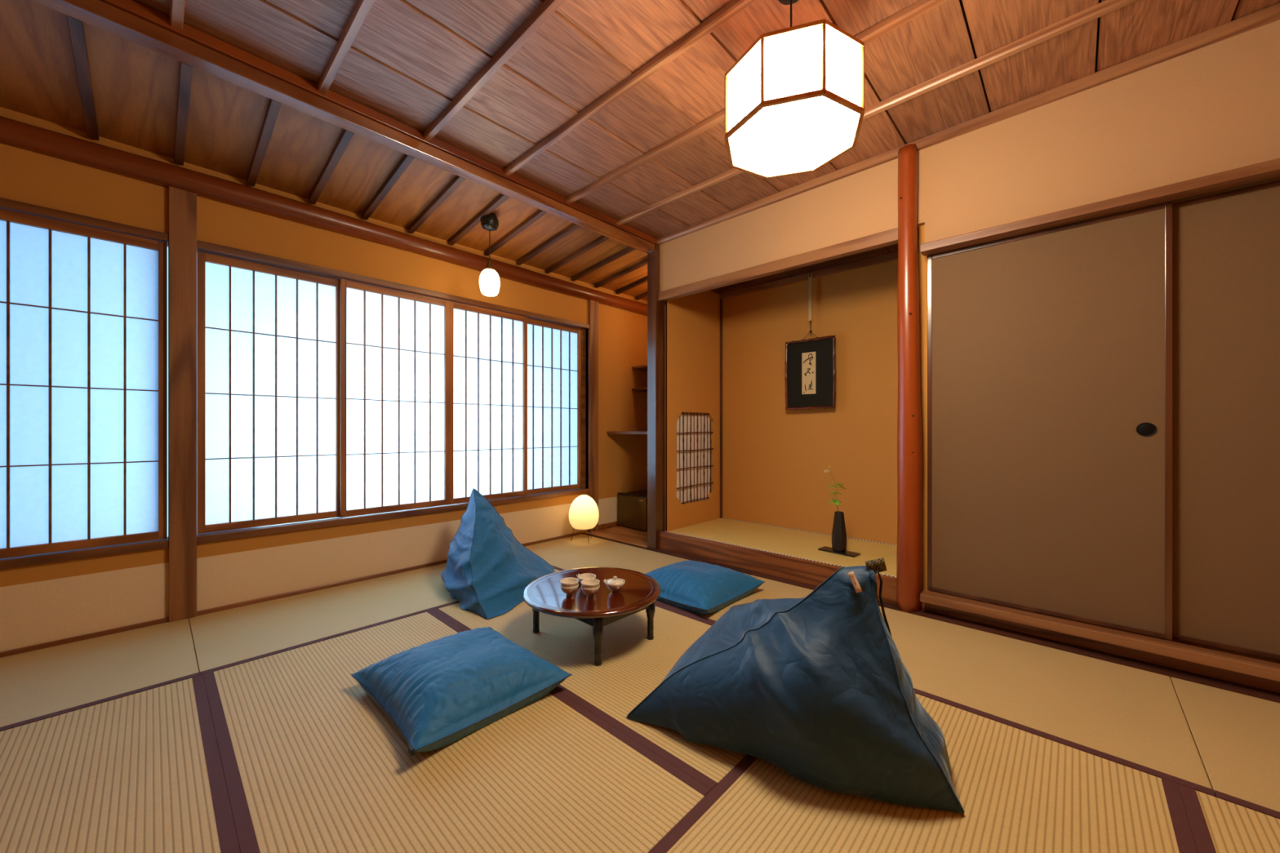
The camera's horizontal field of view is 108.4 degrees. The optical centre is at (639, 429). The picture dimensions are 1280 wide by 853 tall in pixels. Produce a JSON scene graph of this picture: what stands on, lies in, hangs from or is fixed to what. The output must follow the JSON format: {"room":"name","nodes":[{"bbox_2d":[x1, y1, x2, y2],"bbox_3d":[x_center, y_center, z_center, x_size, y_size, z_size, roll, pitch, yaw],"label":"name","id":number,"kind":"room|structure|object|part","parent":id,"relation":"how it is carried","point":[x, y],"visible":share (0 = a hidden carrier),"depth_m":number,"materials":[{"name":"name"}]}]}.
{"room":"japanese tatami room","nodes":[
{"label":"japanese tatami room","id":0,"kind":"room"},
{"bbox_2d":[0,0,647,301],"bbox_3d":[-1.367,-1.395,2.733,0.860,0.150,5.200,0,0,43],"label":"ceiling","id":1,"kind":"structure","parent":0,"point":[56,67],"depth_m":2.22,"materials":[{"name":"brown wood"}]},
{"bbox_2d":[479,212,499,296],"bbox_3d":[-0.981,-1.138,3.011,0.128,0.521,0.128,0,0,-20],"label":"pendant lamp","id":2,"kind":"object","parent":1,"relation":"hanging from","point":[489,280],"visible":1,"depth_m":2.97,"materials":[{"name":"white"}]},
{"bbox_3d":[-0.981,-0.959,3.011,0.128,0.162,0.128,0,0,43],"label":"lamp shade","id":3,"kind":"part","parent":2,"relation":"part of","materials":[{"name":"white paper"}]},
{"bbox_3d":[-0.981,-1.210,3.011,0.005,0.220,0.005,0,0,-24],"label":"cord","id":4,"kind":"part","parent":2,"relation":"part of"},
{"bbox_2d":[484,259,494,270],"bbox_3d":[-0.981,-1.070,3.011,0.068,0.072,0.068,0,0,43],"label":"socket","id":5,"kind":"object","parent":2,"relation":"attached to","point":[489,266],"depth_m":2.99,"materials":[{"name":"gold metal"}]},
{"bbox_2d":[0,106,647,652],"bbox_3d":[-1.683,-0.325,3.052,0.102,2.650,5.230,0,0,43],"label":"wall","id":6,"kind":"structure","parent":0,"point":[27,176],"depth_m":2.62,"materials":[{"name":"paint"}]},
{"bbox_2d":[0,197,168,569],"bbox_3d":[-2.846,-0.191,1.798,0.112,1.546,1.410,0,0,43],"label":"window","id":7,"kind":"structure","parent":6,"relation":"in","point":[83,299],"depth_m":2.10,"materials":[{"name":"white paper"}]},
{"bbox_3d":[-2.846,0.564,1.798,0.112,0.036,1.410,0,0,43],"label":"sill","id":8,"kind":"part","parent":7,"relation":"part of","materials":[{"name":"brown wood"}]},
{"bbox_2d":[168,186,196,622],"bbox_3d":[-2.314,-0.130,2.334,0.090,2.160,0.100,0,0,43],"label":"wooden post","id":9,"kind":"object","parent":6,"relation":"attached to","point":[182,255],"depth_m":2.30,"materials":[{"name":"brown wood"}]},
{"bbox_2d":[0,531,582,657],"bbox_3d":[-1.982,0.965,2.654,0.014,0.070,4.240,0,0,43],"label":"baseboard","id":10,"kind":"structure","parent":6,"relation":"attached to","point":[57,642],"depth_m":2.44,"materials":[{"name":"brown wood"}]},
{"bbox_2d":[0,115,647,315],"bbox_3d":[-1.662,-1.248,2.977,0.125,0.125,5.151,0,0,43],"label":"wall beam","id":11,"kind":"structure","parent":6,"relation":"attached to","point":[15,133],"depth_m":2.48,"materials":[{"name":"red wood"}]},
{"bbox_2d":[196,240,589,543],"bbox_3d":[-1.398,-0.191,3.333,0.112,1.546,2.610,0,0,43],"label":"window","id":12,"kind":"structure","parent":6,"relation":"in","point":[326,397],"depth_m":2.92,"materials":[{"name":"white paper"}]},
{"bbox_3d":[-2.082,-0.192,2.637,0.028,1.469,0.650,0,0,43],"label":"shoji panel","id":13,"kind":"part","parent":12,"relation":"part of","materials":[{"name":"white paper"}]},
{"bbox_3d":[-1.398,0.564,3.333,0.112,0.036,2.610,0,0,43],"label":"sill","id":14,"kind":"part","parent":12,"relation":"part of","materials":[{"name":"brown wood"}]},
{"bbox_3d":[-1.613,-0.192,3.085,0.028,1.469,0.675,0,0,43],"label":"shoji panel","id":15,"kind":"part","parent":12,"relation":"part of","materials":[{"name":"white paper"}]},
{"bbox_3d":[-1.158,-0.192,3.567,0.028,1.469,0.650,0,0,43],"label":"shoji panel","id":16,"kind":"part","parent":12,"relation":"part of","materials":[{"name":"white paper"}]},
{"bbox_3d":[-0.769,-0.192,4.029,0.028,1.469,0.635,0,0,43],"label":"shoji panel","id":17,"kind":"part","parent":12,"relation":"part of","materials":[{"name":"white paper"}]},
{"bbox_2d":[580,328,586,488],"bbox_3d":[-0.533,-0.191,4.277,0.035,1.474,0.050,0,0,43],"label":"trim","id":18,"kind":"structure","parent":6,"relation":"attached to","point":[583,331],"depth_m":4.26,"materials":[{"name":"brown wood"}]},
{"bbox_2d":[586,299,598,532],"bbox_3d":[-0.454,-0.130,4.306,0.090,2.160,0.100,0,0,43],"label":"trim","id":19,"kind":"structure","parent":6,"relation":"attached to","point":[593,339],"depth_m":4.27,"materials":[{"name":"brown wood"}]},
{"bbox_2d":[598,521,618,530],"bbox_3d":[-0.151,0.924,4.590,0.020,0.048,0.730,0,0,43],"label":"baseboard","id":20,"kind":"structure","parent":6,"relation":"attached to","point":[610,525],"depth_m":4.41,"materials":[{"name":"brown wood"}]},
{"bbox_2d":[582,533,647,549],"bbox_3d":[-0.232,0.973,3.940,0.805,0.054,0.032,0,0,43],"label":"trim","id":21,"kind":"structure","parent":6,"relation":"attached to","point":[597,536],"depth_m":3.90,"materials":[{"name":"brown wood"}]},
{"bbox_2d":[606,431,647,434],"bbox_3d":[0.193,0.031,4.354,0.843,0.026,0.599,0,0,43],"label":"wall shelf","id":22,"kind":"object","parent":6,"relation":"attached to","point":[607,432],"visible":0.33,"depth_m":4.24,"materials":[{"name":"brown wood"}]},
{"bbox_2d":[585,525,647,547],"bbox_3d":[0.099,0.974,4.253,0.843,0.053,0.878,0,0,43],"label":"floor","id":23,"kind":"structure","parent":0,"point":[638,537],"depth_m":4.13,"materials":[{"name":"brown wood"}]},
{"bbox_2d":[617,489,647,530],"bbox_3d":[0.068,0.782,4.522,0.383,0.330,0.448,0,0,43],"label":"mini fridge","id":24,"kind":"object","parent":23,"relation":"on","point":[632,506],"visible":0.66,"depth_m":4.37,"materials":[{"name":"brown wood"}]},
{"bbox_2d":[665,290,719,531],"bbox_3d":[0.462,-0.275,3.985,0.053,2.550,0.770,0,0,43],"label":"wall partition","id":25,"kind":"structure","parent":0,"point":[692,322],"depth_m":3.92,"materials":[{"name":"paint"}]},
{"bbox_2d":[647,244,665,549],"bbox_3d":[0.130,-0.255,3.694,0.090,2.410,0.112,0,0,43],"label":"trim","id":26,"kind":"structure","parent":25,"relation":"attached to","point":[655,308],"depth_m":3.66,"materials":[{"name":"brown wood"}]},
{"bbox_2d":[676,412,713,503],"bbox_3d":[0.469,0.240,3.983,0.031,0.773,0.542,0,0,43],"label":"window","id":27,"kind":"structure","parent":25,"relation":"in","point":[694,442],"depth_m":4.00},
{"bbox_2d":[133,0,1279,238],"bbox_3d":[-0.035,-1.515,0.903,3.590,0.090,4.365,0,0,43],"label":"ceiling","id":28,"kind":"structure","parent":0,"point":[615,108],"depth_m":1.89,"materials":[{"name":"brown wood"}]},
{"bbox_2d":[724,0,864,178],"bbox_3d":[0.512,-1.237,1.564,0.427,0.526,0.427,0,0,-28],"label":"pendant lamp","id":29,"kind":"object","parent":28,"relation":"hanging from","point":[794,100],"visible":1,"depth_m":1.43,"materials":[{"name":"beige paper"}]},
{"bbox_3d":[0.512,-1.340,1.564,0.006,0.320,0.006,0,0,21],"label":"cord","id":30,"kind":"part","parent":29,"relation":"part of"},
{"bbox_2d":[709,226,918,293],"bbox_3d":[1.109,-1.258,3.346,1.820,0.035,0.810,0,0,43],"label":"ceiling","id":31,"kind":"structure","parent":0,"point":[891,248],"depth_m":3.55,"materials":[{"name":"brown wood"}]},
{"bbox_2d":[808,273,812,330],"bbox_3d":[1.334,-0.994,3.605,0.026,0.439,0.018,0,0,43],"label":"hook","id":32,"kind":"object","parent":31,"relation":"hanging from","point":[810,276],"visible":1,"depth_m":3.60,"materials":[{"name":"brown wood"}]},
{"bbox_2d":[722,254,918,544],"bbox_3d":[1.061,-0.325,4.003,2.850,2.650,0.080,0,0,43],"label":"wall","id":33,"kind":"structure","parent":0,"point":[775,459],"depth_m":3.63,"materials":[{"name":"paint"}]},
{"bbox_2d":[631,364,647,370],"bbox_3d":[0.311,-0.625,4.479,0.843,0.020,0.256,0,0,43],"label":"wall shelf","id":34,"kind":"object","parent":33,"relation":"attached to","point":[644,367],"visible":0.24,"depth_m":4.64,"materials":[{"name":"brown wood"}]},
{"bbox_2d":[631,386,647,391],"bbox_3d":[0.311,-0.405,4.479,0.843,0.020,0.256,0,0,43],"label":"wall shelf","id":35,"kind":"object","parent":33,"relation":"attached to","point":[644,389],"visible":0.24,"depth_m":4.62,"materials":[{"name":"brown wood"}]},
{"bbox_2d":[720,298,722,518],"bbox_3d":[0.745,-0.198,4.232,0.020,2.024,0.020,0,0,43],"label":"trim","id":36,"kind":"structure","parent":33,"relation":"attached to","point":[721,300],"depth_m":4.22,"materials":[{"name":"brown wood"}]},
{"bbox_2d":[784,330,835,410],"bbox_3d":[1.325,-0.465,3.607,0.406,0.624,0.037,0,0,43],"label":"calligraphy","id":37,"kind":"object","parent":33,"relation":"attached to","point":[810,363],"visible":1,"depth_m":3.60,"materials":[{"name":"paper"}]},
{"bbox_2d":[719,246,918,298],"bbox_3d":[1.379,-1.218,3.627,1.772,0.045,0.030,0,0,43],"label":"trim","id":38,"kind":"structure","parent":33,"relation":"attached to","point":[891,256],"depth_m":3.60,"materials":[{"name":"brown wood"}]},
{"bbox_2d":[918,224,930,592],"bbox_3d":[1.772,-0.200,2.727,0.045,2.300,0.800,0,0,43],"label":"wall","id":39,"kind":"structure","parent":0,"point":[922,260],"depth_m":2.44,"materials":[{"name":"paint"}]},
{"bbox_2d":[659,19,1279,292],"bbox_3d":[1.440,-1.245,2.470,3.495,0.610,0.040,0,0,43],"label":"wall","id":40,"kind":"structure","parent":0,"point":[1215,108],"depth_m":2.05,"materials":[{"name":"paint"}]},
{"bbox_2d":[100,0,657,244],"bbox_3d":[-1.361,-1.480,2.102,0.074,0.043,4.290,0,0,43],"label":"trim","id":41,"kind":"structure","parent":40,"relation":"attached to","point":[133,7],"depth_m":2.06,"materials":[{"name":"red wood"}]},
{"bbox_2d":[657,227,897,302],"bbox_3d":[0.791,-1.049,3.065,1.735,0.066,0.055,0,0,43],"label":"trim","id":42,"kind":"structure","parent":40,"relation":"attached to","point":[887,237],"depth_m":2.90,"materials":[{"name":"brown wood"}]},
{"bbox_2d":[656,3,1279,244],"bbox_3d":[1.414,-1.482,2.442,3.495,0.039,0.037,0,0,43],"label":"trim","id":43,"kind":"structure","parent":40,"relation":"attached to","point":[1271,14],"depth_m":2.09,"materials":[{"name":"brown wood"}]},
{"bbox_2d":[920,158,1279,256],"bbox_3d":[2.061,-0.922,1.802,1.675,0.040,0.080,0,0,43],"label":"trim","id":44,"kind":"structure","parent":40,"relation":"attached to","point":[1269,169],"depth_m":1.88,"materials":[{"name":"brown wood"}]},
{"bbox_2d":[920,601,1279,693],"bbox_3d":[2.091,0.923,1.852,1.700,0.094,0.035,0,0,43],"label":"sill","id":45,"kind":"structure","parent":0,"point":[1209,671],"depth_m":1.92,"materials":[{"name":"brown wood"}]},
{"bbox_2d":[658,531,896,604],"bbox_3d":[0.791,0.877,3.064,1.735,0.138,0.040,0,0,43],"label":"trim","id":46,"kind":"structure","parent":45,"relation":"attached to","point":[811,572],"depth_m":3.04,"materials":[{"name":"brown wood"}]},
{"bbox_2d":[646,547,1279,702],"bbox_3d":[1.383,0.971,2.464,3.570,0.058,0.102,0,0,43],"label":"trim","id":47,"kind":"structure","parent":45,"relation":"attached to","point":[1246,690],"depth_m":2.00,"materials":[{"name":"brown wood"}]},
{"bbox_2d":[896,143,921,613],"bbox_3d":[1.418,-0.265,2.432,0.115,2.431,0.114,0,0,43],"label":"post","id":48,"kind":"object","parent":47,"relation":"on","point":[908,553],"visible":1,"depth_m":2.39,"materials":[{"name":"red wood"}]},
{"bbox_2d":[920,590,1279,681],"bbox_3d":[2.061,0.856,1.802,1.675,0.040,0.080,0,0,43],"label":"trim","id":49,"kind":"structure","parent":45,"relation":"on","point":[1224,660],"depth_m":1.88,"materials":[{"name":"brown wood"}]},
{"bbox_2d":[930,176,1279,663],"bbox_3d":[2.159,-0.050,1.895,1.660,2.000,0.040,0,0,43],"label":"wall","id":50,"kind":"structure","parent":0,"point":[1275,179],"depth_m":1.83,"materials":[{"name":"wood"}]},
{"bbox_2d":[927,201,1172,640],"bbox_3d":[1.809,-0.033,2.121,0.840,1.738,0.024,0,0,43],"label":"door","id":51,"kind":"structure","parent":50,"relation":"in","point":[1050,351],"depth_m":2.06,"materials":[{"name":"brown paper"}]},
{"bbox_3d":[2.056,0.000,1.873,0.056,0.056,0.002,0,0,43],"label":"handle","id":52,"kind":"part","parent":51,"relation":"part of","materials":[{"name":"black metal"}]},
{"bbox_2d":[1172,180,1279,660],"bbox_3d":[2.419,-0.033,1.584,0.845,1.738,0.024,0,0,43],"label":"door","id":53,"kind":"structure","parent":50,"relation":"in","point":[1226,245],"depth_m":1.75,"materials":[{"name":"brown paper"}]},
{"bbox_3d":[-1.082,-1.490,2.430,0.030,0.160,5.150,0,0,43],"label":"wall","id":54,"kind":"structure","parent":0,"visible":0},
{"bbox_2d":[31,0,654,253],"bbox_3d":[-1.376,-1.429,2.104,0.080,0.054,4.272,0,0,43],"label":"ceiling beam","id":55,"kind":"structure","parent":54,"relation":"attached to","point":[99,14],"depth_m":1.98,"materials":[{"name":"brown wood"}]},
{"bbox_3d":[-0.104,1.035,1.507,4.620,0.069,5.350,0,0,43],"label":"floor","id":56,"kind":"structure","parent":0,"visible":0},
{"bbox_2d":[0,618,199,731],"bbox_3d":[-2.548,0.974,1.462,0.793,0.051,1.628,0,0,43],"label":"mat","id":57,"kind":"object","parent":56,"relation":"on","point":[37,685],"visible":0.72,"depth_m":1.82,"materials":[{"name":"brown fabric"}]},
{"bbox_2d":[0,674,240,852],"bbox_3d":[-1.354,0.974,0.865,1.761,0.051,0.875,0,0,43],"label":"mat","id":58,"kind":"object","parent":56,"relation":"on","point":[141,772],"visible":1,"depth_m":1.25,"materials":[{"name":"beige wicker"}]},
{"bbox_2d":[188,563,559,675],"bbox_3d":[-1.385,0.974,2.695,0.793,0.051,1.758,0,0,43],"label":"mat","id":59,"kind":"object","parent":56,"relation":"on","point":[226,638],"visible":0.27,"depth_m":2.33,"materials":[{"name":"brown fabric"}]},
{"bbox_2d":[440,488,555,619],"bbox_3d":[-0.817,0.667,2.804,0.780,0.563,0.716,0,0,43],"label":"beanbag","id":60,"kind":"object","parent":59,"relation":"on","point":[487,570],"visible":0.94,"depth_m":2.65,"materials":[{"name":"blue fabric"}]},
{"bbox_2d":[203,609,711,852],"bbox_3d":[-0.753,0.974,1.502,1.761,0.051,0.875,0,0,43],"label":"mat","id":61,"kind":"object","parent":56,"relation":"on","point":[311,763],"visible":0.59,"depth_m":1.28,"materials":[{"name":"beige wicker"}]},
{"bbox_2d":[351,626,572,756],"bbox_3d":[-0.652,0.874,1.677,0.587,0.150,0.557,0,0,43],"label":"floor cushion","id":62,"kind":"object","parent":61,"relation":"on","point":[437,693],"visible":1,"depth_m":1.54,"materials":[{"name":"blue fabric"}]},
{"bbox_2d":[432,600,746,790],"bbox_3d":[-0.152,0.974,2.139,1.761,0.051,0.875,0,0,43],"label":"mat","id":63,"kind":"object","parent":56,"relation":"on","point":[633,665],"visible":0.27,"depth_m":1.90,"materials":[{"name":"beige wicker"}]},
{"bbox_2d":[522,567,661,666],"bbox_3d":[-0.217,0.837,2.123,0.626,0.224,0.626,0,0,43],"label":"round table","id":64,"kind":"object","parent":63,"relation":"on","point":[640,591],"visible":0.84,"depth_m":2.00,"materials":[{"name":"red paint"}]},
{"bbox_3d":[-0.487,0.847,2.165,0.044,0.204,0.044,0,0,43],"label":"leg","id":65,"kind":"part","parent":64,"relation":"part of","materials":[{"name":"black wood"}]},
{"bbox_2d":[560,583,578,595],"bbox_3d":[-0.311,0.706,2.031,0.081,0.045,0.081,0,0,43],"label":"tea cup","id":66,"kind":"object","parent":64,"relation":"on","point":[569,591],"visible":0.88,"depth_m":2.00,"materials":[{"name":"beige ceramic"}]},
{"bbox_2d":[560,577,578,587],"bbox_3d":[-0.311,0.688,2.031,0.081,0.045,0.081,0,0,43],"label":"tea cup","id":67,"kind":"object","parent":66,"relation":"on","point":[569,582],"visible":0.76,"depth_m":2.04,"materials":[{"name":"beige ceramic"}]},
{"bbox_2d":[576,573,595,583],"bbox_3d":[-0.250,0.706,2.155,0.090,0.045,0.086,0,0,-12],"label":"tea cup","id":68,"kind":"object","parent":64,"relation":"on","point":[587,575],"visible":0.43,"depth_m":2.19,"materials":[{"name":"beige ceramic"}]},
{"bbox_2d":[581,584,599,596],"bbox_3d":[-0.216,0.706,2.016,0.081,0.045,0.081,0,0,43],"label":"tea cup","id":69,"kind":"object","parent":64,"relation":"on","point":[589,592],"visible":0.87,"depth_m":1.99,"materials":[{"name":"beige ceramic"}]},
{"bbox_2d":[581,578,599,588],"bbox_3d":[-0.216,0.688,2.016,0.081,0.045,0.081,0,0,43],"label":"tea cup","id":70,"kind":"object","parent":69,"relation":"on","point":[588,583],"visible":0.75,"depth_m":2.03,"materials":[{"name":"beige ceramic"}]},
{"bbox_3d":[-0.169,0.847,1.864,0.044,0.204,0.044,0,0,43],"label":"leg","id":71,"kind":"part","parent":64,"relation":"part of","materials":[{"name":"brown wood"}]},
{"bbox_2d":[603,576,625,592],"bbox_3d":[-0.115,0.695,2.083,0.099,0.066,0.088,0,0,43],"label":"teapot","id":72,"kind":"object","parent":64,"relation":"on","point":[615,584],"visible":1,"depth_m":2.06,"materials":[{"name":"beige ceramic"}]},
{"bbox_3d":[-0.112,0.684,2.079,0.076,0.014,0.076,0,0,43],"label":"lid","id":73,"kind":"part","parent":72,"relation":"part of","materials":[{"name":"beige ceramic"}]},
{"bbox_3d":[0.047,0.847,2.093,0.044,0.204,0.044,0,0,43],"label":"leg","id":74,"kind":"part","parent":64,"relation":"part of","materials":[{"name":"black wood"}]},
{"bbox_2d":[524,533,756,611],"bbox_3d":[-0.156,0.974,3.295,1.758,0.051,0.798,0,0,43],"label":"mat","id":75,"kind":"object","parent":56,"relation":"on","point":[564,553],"visible":0.44,"depth_m":3.48,"materials":[{"name":"beige wicker"}]},
{"bbox_2d":[568,494,599,544],"bbox_3d":[-0.474,0.750,3.898,0.254,0.395,0.254,0,0,43],"label":"floor lamp","id":76,"kind":"object","parent":75,"relation":"on","point":[584,514],"visible":1,"depth_m":3.81,"materials":[{"name":"beige paper"}]},
{"bbox_2d":[645,560,764,614],"bbox_3d":[0.321,0.874,2.687,0.583,0.149,0.583,0,0,43],"label":"floor cushion","id":77,"kind":"object","parent":75,"relation":"on","point":[700,588],"visible":0.94,"depth_m":2.52,"materials":[{"name":"blue fabric"}]},
{"bbox_2d":[648,693,1197,852],"bbox_3d":[0.505,0.974,0.898,0.896,0.051,1.778,0,0,43],"label":"mat","id":78,"kind":"object","parent":56,"relation":"on","point":[1017,790],"visible":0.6,"depth_m":1.15,"materials":[{"name":"beige wicker"}]},
{"bbox_2d":[626,557,964,813],"bbox_3d":[0.419,0.659,1.511,0.932,0.573,0.703,0,0,4],"label":"beanbag","id":79,"kind":"object","parent":78,"relation":"on","point":[817,687],"visible":1,"depth_m":1.26,"materials":[{"name":"blue fabric"}]},
{"bbox_2d":[680,576,1215,796],"bbox_3d":[1.124,0.974,2.087,1.758,0.051,0.798,0,0,43],"label":"mat","id":80,"kind":"object","parent":56,"relation":"on","point":[1132,717],"visible":0.53,"depth_m":1.68,"materials":[{"name":"beige wicker"}]},
{"bbox_2d":[1170,676,1279,819],"bbox_3d":[2.064,0.974,1.200,0.823,0.051,0.798,0,0,43],"label":"mat","id":81,"kind":"object","parent":56,"relation":"on","point":[1236,736],"visible":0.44,"depth_m":1.41,"materials":[{"name":"beige wicker"}]},
{"bbox_2d":[1177,783,1279,852],"bbox_3d":[1.155,0.974,0.285,0.889,0.051,1.778,0,0,43],"label":"mat","id":82,"kind":"object","parent":56,"relation":"on","point":[1217,825],"visible":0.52,"depth_m":1.10,"materials":[{"name":"beige wicker"}]},
{"bbox_3d":[1.112,0.916,3.379,1.820,0.168,0.857,0,0,43],"label":"floor","id":83,"kind":"structure","parent":0,"visible":0},
{"bbox_2d":[666,517,897,577],"bbox_3d":[1.111,0.820,3.345,1.762,0.024,0.806,0,0,43],"label":"mat","id":84,"kind":"object","parent":83,"relation":"on","point":[799,544],"visible":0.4,"depth_m":3.32,"materials":[{"name":"beige wicker"}]},
{"bbox_2d":[817,546,860,557],"bbox_3d":[1.315,0.808,3.051,0.097,0.011,0.244,0,0,-41],"label":"board","id":85,"kind":"object","parent":84,"relation":"on","point":[825,548],"visible":0.96,"depth_m":3.02,"materials":[{"name":"black paint"}]},
{"bbox_2d":[831,511,846,551],"bbox_3d":[1.318,0.674,3.053,0.091,0.257,0.089,0,0,43],"label":"flower vase","id":86,"kind":"object","parent":85,"relation":"on","point":[838,532],"visible":1,"depth_m":3.02,"materials":[{"name":"black ceramic"}]},
{"bbox_2d":[824,467,845,512],"bbox_3d":[1.289,0.406,3.045,0.136,0.329,0.070,0,0,-26],"label":"flower sprig","id":87,"kind":"object","parent":86,"relation":"on","point":[836,502],"visible":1,"depth_m":3.05,"materials":[{"name":"green plant"}]},
{"bbox_3d":[1.283,0.410,3.049,0.095,0.321,0.016,0,0,-12],"label":"stem","id":88,"kind":"part","parent":87,"relation":"part of","materials":[{"name":"green plant"}]}
]}

